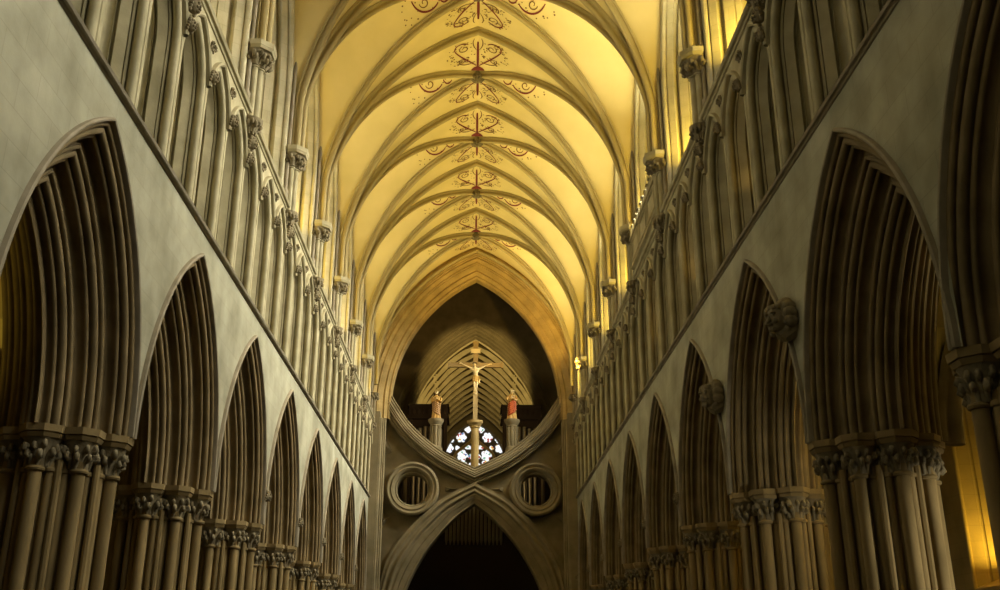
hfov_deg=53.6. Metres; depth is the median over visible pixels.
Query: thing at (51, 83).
wall
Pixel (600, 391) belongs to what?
lancet
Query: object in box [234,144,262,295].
lancet
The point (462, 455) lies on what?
glass light
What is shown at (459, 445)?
window
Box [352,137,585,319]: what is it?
rib
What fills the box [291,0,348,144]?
rib
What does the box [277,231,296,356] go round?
lancet
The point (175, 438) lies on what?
arch
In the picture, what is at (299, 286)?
lancet
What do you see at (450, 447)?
glass light
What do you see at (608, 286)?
shaft
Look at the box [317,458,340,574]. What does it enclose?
arch
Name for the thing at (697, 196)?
lancet
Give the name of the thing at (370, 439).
lancet
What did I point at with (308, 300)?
lancet
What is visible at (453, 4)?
rib
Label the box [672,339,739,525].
arch
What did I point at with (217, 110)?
lancet
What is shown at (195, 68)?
lancet
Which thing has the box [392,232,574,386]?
rib
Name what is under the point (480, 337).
ceiling
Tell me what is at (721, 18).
window
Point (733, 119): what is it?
lancet
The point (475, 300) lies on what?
wall
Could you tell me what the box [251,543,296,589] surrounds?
pier
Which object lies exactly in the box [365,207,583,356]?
rib
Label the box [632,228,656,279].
string course
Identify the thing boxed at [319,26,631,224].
rib
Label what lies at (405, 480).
wall
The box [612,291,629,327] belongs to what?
string course
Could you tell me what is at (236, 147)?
lancet
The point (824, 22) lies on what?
lancet
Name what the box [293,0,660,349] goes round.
ceiling
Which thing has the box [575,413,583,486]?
lancet
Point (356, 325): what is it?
shaft
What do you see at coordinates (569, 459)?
pier
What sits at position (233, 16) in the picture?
window
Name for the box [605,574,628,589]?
pier
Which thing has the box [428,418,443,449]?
pedestal
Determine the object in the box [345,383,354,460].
lancet
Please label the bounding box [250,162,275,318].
lancet
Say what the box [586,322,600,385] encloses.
shaft
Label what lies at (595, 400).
lancet
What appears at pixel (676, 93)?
window
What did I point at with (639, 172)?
window
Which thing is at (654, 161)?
shaft
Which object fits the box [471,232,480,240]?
boss
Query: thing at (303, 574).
pier
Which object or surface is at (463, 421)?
wall
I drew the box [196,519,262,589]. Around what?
pier
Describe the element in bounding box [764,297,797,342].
corbel
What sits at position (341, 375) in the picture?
lancet
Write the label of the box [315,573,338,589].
pier
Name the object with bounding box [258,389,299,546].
arch
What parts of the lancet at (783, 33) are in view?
hood mould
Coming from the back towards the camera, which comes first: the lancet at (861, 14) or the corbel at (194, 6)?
the corbel at (194, 6)
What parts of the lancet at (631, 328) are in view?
hood mould, jamb moulding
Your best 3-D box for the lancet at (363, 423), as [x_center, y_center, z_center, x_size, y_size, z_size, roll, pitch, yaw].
[-6.393,6.531,44.163,0.871,3.521,1.791,1,-20,-1]
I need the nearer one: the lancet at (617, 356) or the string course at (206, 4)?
the string course at (206, 4)
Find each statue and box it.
[431,391,441,417]
[506,390,517,418]
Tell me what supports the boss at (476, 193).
attached to the ceiling at (356, 56)
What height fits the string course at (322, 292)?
0.270 m
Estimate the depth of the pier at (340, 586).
40.76 m
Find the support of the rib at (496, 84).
attached to the ceiling at (356, 56)
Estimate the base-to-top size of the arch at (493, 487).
14.454 m
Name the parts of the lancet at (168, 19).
hood mould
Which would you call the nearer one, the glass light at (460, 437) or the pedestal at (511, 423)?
the pedestal at (511, 423)
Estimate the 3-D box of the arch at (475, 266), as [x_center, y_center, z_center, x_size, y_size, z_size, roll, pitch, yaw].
[-1.236,1.991,50.920,10.965,8.910,1.480,1,-20,-1]
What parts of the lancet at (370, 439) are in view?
jamb moulding, hood mould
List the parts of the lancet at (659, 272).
hood mould, jamb moulding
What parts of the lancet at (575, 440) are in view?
hood mould, jamb moulding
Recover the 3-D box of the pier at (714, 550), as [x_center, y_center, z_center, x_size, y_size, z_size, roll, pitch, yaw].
[5.304,7.710,22.831,1.882,4.650,1.866,-11,-23,28]
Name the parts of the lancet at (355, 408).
jamb moulding, hood mould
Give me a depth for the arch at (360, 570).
45.72 m
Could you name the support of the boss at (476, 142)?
attached to the ceiling at (356, 56)
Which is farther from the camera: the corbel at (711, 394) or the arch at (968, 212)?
the corbel at (711, 394)
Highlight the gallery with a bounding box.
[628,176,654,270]
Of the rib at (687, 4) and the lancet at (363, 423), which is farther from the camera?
the lancet at (363, 423)
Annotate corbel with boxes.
[698,379,723,414]
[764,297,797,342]
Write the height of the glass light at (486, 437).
0.813 m
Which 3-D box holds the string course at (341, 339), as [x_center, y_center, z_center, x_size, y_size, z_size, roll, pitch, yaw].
[-5.947,1.871,37.453,0.250,0.270,4.390,1,-20,-1]
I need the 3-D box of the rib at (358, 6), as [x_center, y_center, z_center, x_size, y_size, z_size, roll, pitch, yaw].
[-0.625,-7.334,28.245,9.885,7.512,0.270,1,-20,-1]
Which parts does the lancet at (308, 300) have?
hood mould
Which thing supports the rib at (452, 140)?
attached to the ceiling at (356, 56)
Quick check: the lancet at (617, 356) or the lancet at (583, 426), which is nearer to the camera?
the lancet at (617, 356)
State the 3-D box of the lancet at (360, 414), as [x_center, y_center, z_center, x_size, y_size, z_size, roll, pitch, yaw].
[-6.350,5.976,42.666,0.871,3.521,1.791,1,-20,-1]
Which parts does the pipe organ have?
tower post, carved cornice, tower post, tower post, carved cornice, tower post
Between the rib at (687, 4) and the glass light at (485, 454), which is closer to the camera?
the rib at (687, 4)
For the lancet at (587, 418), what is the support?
attached to the wall at (895, 95)
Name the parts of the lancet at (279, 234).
hood mould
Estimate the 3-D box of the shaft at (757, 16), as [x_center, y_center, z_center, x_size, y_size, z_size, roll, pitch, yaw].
[4.508,-5.910,17.642,0.691,2.547,0.889,1,-20,-1]
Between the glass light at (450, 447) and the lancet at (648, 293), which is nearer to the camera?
the lancet at (648, 293)
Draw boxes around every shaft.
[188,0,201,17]
[246,38,276,151]
[285,144,309,239]
[312,220,332,301]
[332,276,349,347]
[348,319,362,383]
[361,354,373,411]
[575,356,587,413]
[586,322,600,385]
[600,279,616,350]
[619,223,636,304]
[643,150,666,243]
[677,46,705,157]
[745,0,765,26]
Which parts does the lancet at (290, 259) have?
hood mould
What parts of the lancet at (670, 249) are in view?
hood mould, jamb moulding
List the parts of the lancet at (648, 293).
hood mould, jamb moulding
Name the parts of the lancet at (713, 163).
hood mould, jamb moulding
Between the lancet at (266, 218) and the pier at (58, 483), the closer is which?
the pier at (58, 483)
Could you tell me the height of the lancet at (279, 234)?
3.521 m
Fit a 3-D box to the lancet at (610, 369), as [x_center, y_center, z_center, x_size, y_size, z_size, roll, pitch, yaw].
[4.308,3.351,35.561,0.871,3.521,1.791,1,-20,-1]
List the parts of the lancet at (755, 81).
hood mould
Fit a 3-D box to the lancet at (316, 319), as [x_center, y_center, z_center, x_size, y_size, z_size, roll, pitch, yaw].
[-6.005,1.532,30.696,0.871,3.521,1.791,1,-20,-1]
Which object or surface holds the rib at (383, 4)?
attached to the ceiling at (356, 56)
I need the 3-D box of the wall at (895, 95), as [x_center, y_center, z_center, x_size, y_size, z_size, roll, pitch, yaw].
[5.430,-2.009,21.864,1.900,22.200,58.480,1,-20,-1]
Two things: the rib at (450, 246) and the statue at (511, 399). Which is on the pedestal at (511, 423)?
the statue at (511, 399)
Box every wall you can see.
[0,0,373,578]
[393,283,557,503]
[395,247,544,311]
[403,478,542,504]
[447,414,502,445]
[576,0,971,537]
[938,340,965,445]
[939,445,999,589]
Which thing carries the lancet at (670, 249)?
attached to the wall at (895, 95)
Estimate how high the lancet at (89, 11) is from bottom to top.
3.521 m
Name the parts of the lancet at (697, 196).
hood mould, jamb moulding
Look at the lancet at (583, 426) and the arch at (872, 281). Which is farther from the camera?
the lancet at (583, 426)
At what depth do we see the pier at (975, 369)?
10.03 m
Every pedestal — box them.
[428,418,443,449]
[504,418,519,451]
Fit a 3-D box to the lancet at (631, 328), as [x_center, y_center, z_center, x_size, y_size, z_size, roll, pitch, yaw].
[4.437,1.685,31.072,0.871,3.521,1.791,1,-20,-1]
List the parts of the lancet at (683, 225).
hood mould, jamb moulding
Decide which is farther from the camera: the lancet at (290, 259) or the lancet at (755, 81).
the lancet at (290, 259)
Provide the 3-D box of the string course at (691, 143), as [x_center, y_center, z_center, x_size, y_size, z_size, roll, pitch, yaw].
[4.426,-3.024,24.235,0.250,0.270,4.390,1,-20,-1]
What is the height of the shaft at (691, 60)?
2.547 m
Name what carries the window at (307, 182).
in the wall at (51, 83)
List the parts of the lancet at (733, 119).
hood mould, jamb moulding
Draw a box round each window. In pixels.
[210,0,257,100]
[259,0,296,196]
[295,78,321,264]
[321,165,339,315]
[340,231,354,354]
[355,282,365,386]
[367,323,375,411]
[447,424,502,464]
[574,327,580,412]
[584,283,592,388]
[596,233,608,357]
[611,168,628,318]
[631,83,650,217]
[656,0,692,201]
[695,0,746,106]
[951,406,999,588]
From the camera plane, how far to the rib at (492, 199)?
45.51 m
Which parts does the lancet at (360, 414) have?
jamb moulding, hood mould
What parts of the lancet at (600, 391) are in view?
hood mould, jamb moulding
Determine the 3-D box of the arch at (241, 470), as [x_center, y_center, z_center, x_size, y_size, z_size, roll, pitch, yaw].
[-6.488,2.734,21.783,1.992,3.922,4.728,1,-20,-1]
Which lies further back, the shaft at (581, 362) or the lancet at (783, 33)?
the shaft at (581, 362)
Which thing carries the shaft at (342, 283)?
attached to the wall at (51, 83)
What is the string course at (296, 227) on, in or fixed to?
attached to the wall at (51, 83)
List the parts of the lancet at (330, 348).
jamb moulding, hood mould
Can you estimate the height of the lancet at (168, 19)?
3.521 m
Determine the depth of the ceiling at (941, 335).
14.92 m
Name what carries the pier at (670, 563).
on the floor
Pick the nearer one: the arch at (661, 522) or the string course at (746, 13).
the string course at (746, 13)
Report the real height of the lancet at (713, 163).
3.521 m
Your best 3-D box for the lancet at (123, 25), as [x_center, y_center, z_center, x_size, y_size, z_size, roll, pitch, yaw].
[-5.532,-4.579,14.236,0.871,3.521,1.791,1,-20,-1]
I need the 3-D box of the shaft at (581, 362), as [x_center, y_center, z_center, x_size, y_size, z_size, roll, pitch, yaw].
[3.733,4.089,44.576,0.691,2.547,0.889,1,-20,-1]
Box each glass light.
[447,444,453,452]
[456,433,466,441]
[457,450,467,460]
[481,450,491,459]
[482,433,492,441]
[495,445,501,452]
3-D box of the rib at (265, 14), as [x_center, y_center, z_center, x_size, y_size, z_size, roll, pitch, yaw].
[-0.431,-9.702,21.463,11.008,7.230,0.230,-9,-22,22]
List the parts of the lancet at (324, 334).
hood mould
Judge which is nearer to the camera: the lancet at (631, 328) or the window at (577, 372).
the lancet at (631, 328)
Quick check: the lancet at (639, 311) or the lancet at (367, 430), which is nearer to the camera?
the lancet at (639, 311)
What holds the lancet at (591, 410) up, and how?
attached to the wall at (895, 95)
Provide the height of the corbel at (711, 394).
0.731 m
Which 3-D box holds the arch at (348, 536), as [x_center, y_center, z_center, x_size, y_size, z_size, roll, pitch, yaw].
[-6.998,9.362,39.638,2.246,3.922,4.950,1,-20,-1]
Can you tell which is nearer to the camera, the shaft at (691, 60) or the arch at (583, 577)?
the shaft at (691, 60)
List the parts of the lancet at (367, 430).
jamb moulding, hood mould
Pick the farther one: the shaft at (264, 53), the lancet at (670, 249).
the lancet at (670, 249)
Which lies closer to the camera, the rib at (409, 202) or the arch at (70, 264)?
the arch at (70, 264)
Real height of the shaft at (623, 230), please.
2.547 m
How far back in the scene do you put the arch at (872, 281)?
14.16 m
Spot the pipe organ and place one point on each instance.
(473, 553)
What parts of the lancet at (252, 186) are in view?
hood mould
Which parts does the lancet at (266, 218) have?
hood mould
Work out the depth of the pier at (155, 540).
18.01 m
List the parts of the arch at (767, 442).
hood mould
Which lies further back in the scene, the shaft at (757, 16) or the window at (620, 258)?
the window at (620, 258)
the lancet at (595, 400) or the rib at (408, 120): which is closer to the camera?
the rib at (408, 120)
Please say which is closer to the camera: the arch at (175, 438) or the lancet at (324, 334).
the arch at (175, 438)
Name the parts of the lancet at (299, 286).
hood mould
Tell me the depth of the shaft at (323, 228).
30.85 m
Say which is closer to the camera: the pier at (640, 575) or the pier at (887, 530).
the pier at (887, 530)
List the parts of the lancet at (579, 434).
hood mould, jamb moulding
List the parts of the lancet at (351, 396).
hood mould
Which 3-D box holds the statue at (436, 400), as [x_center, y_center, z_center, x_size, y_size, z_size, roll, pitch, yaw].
[-3.230,5.592,50.332,0.582,1.504,0.491,1,-20,-1]
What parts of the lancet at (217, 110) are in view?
hood mould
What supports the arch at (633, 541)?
attached to the wall at (895, 95)
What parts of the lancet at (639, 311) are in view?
hood mould, jamb moulding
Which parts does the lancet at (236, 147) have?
hood mould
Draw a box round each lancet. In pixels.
[70,0,102,41]
[97,0,150,105]
[136,0,188,158]
[167,12,211,201]
[193,41,230,237]
[215,87,247,269]
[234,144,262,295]
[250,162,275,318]
[264,193,286,338]
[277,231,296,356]
[288,244,305,373]
[297,265,313,388]
[306,299,321,401]
[314,303,328,412]
[322,319,334,424]
[328,347,339,434]
[334,347,345,444]
[340,360,349,452]
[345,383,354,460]
[350,381,358,467]
[354,391,362,473]
[358,405,365,480]
[362,410,369,485]
[366,418,372,491]
[572,421,580,493]
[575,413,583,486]
[578,407,587,482]
[582,396,591,475]
[585,387,596,469]
[590,384,601,461]
[594,366,606,453]
[599,354,612,445]
[604,341,618,435]
[610,327,625,426]
[616,312,632,415]
[623,297,640,404]
[630,277,649,391]
[638,257,659,377]
[647,239,670,361]
[657,210,683,343]
[669,181,697,322]
[681,150,714,300]
[696,113,732,273]
[712,70,755,243]
[732,21,781,208]
[755,0,812,166]
[799,0,851,115]
[845,0,886,54]
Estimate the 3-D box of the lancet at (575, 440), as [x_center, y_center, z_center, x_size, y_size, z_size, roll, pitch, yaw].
[3.963,7.795,47.531,0.871,3.521,1.791,1,-20,-1]
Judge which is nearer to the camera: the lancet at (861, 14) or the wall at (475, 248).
the lancet at (861, 14)
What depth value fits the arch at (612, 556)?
36.93 m
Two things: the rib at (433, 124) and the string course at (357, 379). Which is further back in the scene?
the string course at (357, 379)
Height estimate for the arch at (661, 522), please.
3.922 m
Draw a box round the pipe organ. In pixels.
[406,404,541,589]
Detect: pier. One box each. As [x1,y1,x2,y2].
[0,422,133,589]
[103,483,213,589]
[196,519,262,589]
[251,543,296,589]
[288,560,320,589]
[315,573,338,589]
[335,583,352,589]
[366,392,386,589]
[561,394,577,589]
[590,584,608,589]
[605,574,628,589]
[623,562,653,589]
[647,545,690,589]
[680,521,744,589]
[729,486,834,589]
[808,429,955,589]
[945,337,999,579]
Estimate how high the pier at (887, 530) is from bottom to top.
4.650 m
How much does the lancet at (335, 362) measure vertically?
3.521 m
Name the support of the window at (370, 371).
in the wall at (51, 83)
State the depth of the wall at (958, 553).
23.02 m
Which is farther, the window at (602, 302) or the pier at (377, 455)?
the pier at (377, 455)
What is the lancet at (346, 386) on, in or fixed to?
attached to the wall at (51, 83)
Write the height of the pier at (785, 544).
4.650 m
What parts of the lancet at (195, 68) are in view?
hood mould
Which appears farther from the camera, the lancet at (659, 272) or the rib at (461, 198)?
the rib at (461, 198)
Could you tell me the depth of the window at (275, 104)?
26.82 m
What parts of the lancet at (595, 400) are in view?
hood mould, jamb moulding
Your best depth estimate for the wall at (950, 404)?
14.75 m
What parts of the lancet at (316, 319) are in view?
hood mould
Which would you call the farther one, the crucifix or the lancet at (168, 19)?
the crucifix
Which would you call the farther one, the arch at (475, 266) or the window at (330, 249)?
the arch at (475, 266)
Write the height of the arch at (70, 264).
3.922 m
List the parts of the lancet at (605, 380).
hood mould, jamb moulding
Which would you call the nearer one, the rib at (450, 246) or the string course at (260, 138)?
the string course at (260, 138)
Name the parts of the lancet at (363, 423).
jamb moulding, hood mould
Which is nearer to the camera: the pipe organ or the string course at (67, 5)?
the string course at (67, 5)
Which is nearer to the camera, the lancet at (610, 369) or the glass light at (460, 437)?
the lancet at (610, 369)
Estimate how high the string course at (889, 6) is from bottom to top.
0.135 m
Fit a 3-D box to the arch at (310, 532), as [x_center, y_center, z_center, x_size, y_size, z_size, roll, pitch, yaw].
[-6.740,6.029,30.660,2.246,3.922,4.950,1,-20,-1]
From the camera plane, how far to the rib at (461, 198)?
45.36 m
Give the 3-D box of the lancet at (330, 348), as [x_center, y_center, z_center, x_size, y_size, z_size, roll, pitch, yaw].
[-6.091,2.643,33.688,0.871,3.521,1.791,1,-20,-1]
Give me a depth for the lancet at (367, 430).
46.28 m
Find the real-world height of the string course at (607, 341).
0.270 m
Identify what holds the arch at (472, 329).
attached to the wall at (475, 300)
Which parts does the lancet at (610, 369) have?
hood mould, jamb moulding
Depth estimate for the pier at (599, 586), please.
41.03 m
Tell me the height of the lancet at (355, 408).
3.521 m
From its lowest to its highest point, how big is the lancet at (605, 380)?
3.521 m
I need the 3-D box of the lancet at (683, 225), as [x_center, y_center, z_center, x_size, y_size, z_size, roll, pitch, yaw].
[4.652,-1.093,23.591,0.871,3.521,1.791,1,-20,-1]
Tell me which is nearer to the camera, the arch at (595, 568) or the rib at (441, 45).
the rib at (441, 45)
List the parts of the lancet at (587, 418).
hood mould, jamb moulding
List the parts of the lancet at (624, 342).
hood mould, jamb moulding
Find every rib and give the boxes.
[255,0,269,39]
[258,0,694,49]
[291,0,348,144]
[294,0,657,151]
[317,0,631,219]
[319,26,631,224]
[320,0,633,223]
[337,71,605,275]
[339,100,611,279]
[348,71,613,278]
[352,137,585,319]
[353,159,595,322]
[364,189,568,353]
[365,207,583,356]
[367,137,597,321]
[374,232,556,384]
[382,189,584,355]
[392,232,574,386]
[604,0,660,150]
[684,0,698,47]
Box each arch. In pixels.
[0,117,141,437]
[107,253,218,490]
[203,335,266,523]
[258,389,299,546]
[292,428,323,562]
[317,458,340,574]
[336,480,355,583]
[351,499,366,589]
[373,249,574,419]
[379,396,564,589]
[397,317,552,419]
[576,500,591,589]
[586,482,606,584]
[600,459,625,575]
[617,431,650,563]
[641,392,684,547]
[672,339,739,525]
[726,259,874,493]
[803,128,988,441]
[937,0,999,350]
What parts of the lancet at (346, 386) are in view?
jamb moulding, hood mould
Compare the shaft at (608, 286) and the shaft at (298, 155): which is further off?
the shaft at (608, 286)
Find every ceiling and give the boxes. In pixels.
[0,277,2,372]
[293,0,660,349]
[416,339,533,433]
[436,337,517,412]
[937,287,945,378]
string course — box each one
[58,0,369,497]
[200,0,252,114]
[256,131,290,208]
[293,222,316,275]
[319,287,336,325]
[339,335,352,363]
[354,372,364,393]
[366,402,374,418]
[575,0,899,498]
[584,374,593,395]
[596,338,609,365]
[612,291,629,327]
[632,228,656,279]
[660,137,695,213]
[699,3,752,121]
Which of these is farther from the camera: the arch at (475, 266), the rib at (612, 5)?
the arch at (475, 266)
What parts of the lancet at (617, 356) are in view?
hood mould, jamb moulding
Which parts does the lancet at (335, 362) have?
hood mould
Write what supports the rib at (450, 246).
attached to the ceiling at (356, 56)
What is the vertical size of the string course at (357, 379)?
0.270 m
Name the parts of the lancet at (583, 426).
hood mould, jamb moulding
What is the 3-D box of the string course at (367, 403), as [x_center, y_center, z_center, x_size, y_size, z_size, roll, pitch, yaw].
[-6.205,5.204,46.431,0.250,0.270,4.390,1,-20,-1]
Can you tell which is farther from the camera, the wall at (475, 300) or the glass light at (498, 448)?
the glass light at (498, 448)
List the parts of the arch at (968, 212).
hood mould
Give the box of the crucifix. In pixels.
[448,341,502,466]
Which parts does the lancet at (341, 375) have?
jamb moulding, hood mould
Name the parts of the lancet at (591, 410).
hood mould, jamb moulding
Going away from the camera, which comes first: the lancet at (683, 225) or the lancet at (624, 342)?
the lancet at (683, 225)
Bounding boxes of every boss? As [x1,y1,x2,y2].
[471,71,484,83]
[471,136,482,147]
[471,189,481,198]
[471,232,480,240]
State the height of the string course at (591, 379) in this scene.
0.270 m
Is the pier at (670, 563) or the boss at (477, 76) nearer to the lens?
the pier at (670, 563)
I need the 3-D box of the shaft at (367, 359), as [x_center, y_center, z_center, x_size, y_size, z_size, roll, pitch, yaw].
[-6.028,3.986,44.332,0.691,2.547,0.889,1,-20,-1]
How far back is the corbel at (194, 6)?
16.93 m
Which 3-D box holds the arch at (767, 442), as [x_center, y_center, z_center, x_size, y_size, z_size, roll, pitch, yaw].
[5.468,1.192,17.588,1.992,3.922,4.728,1,-20,-1]
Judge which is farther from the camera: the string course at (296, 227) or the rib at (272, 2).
the string course at (296, 227)

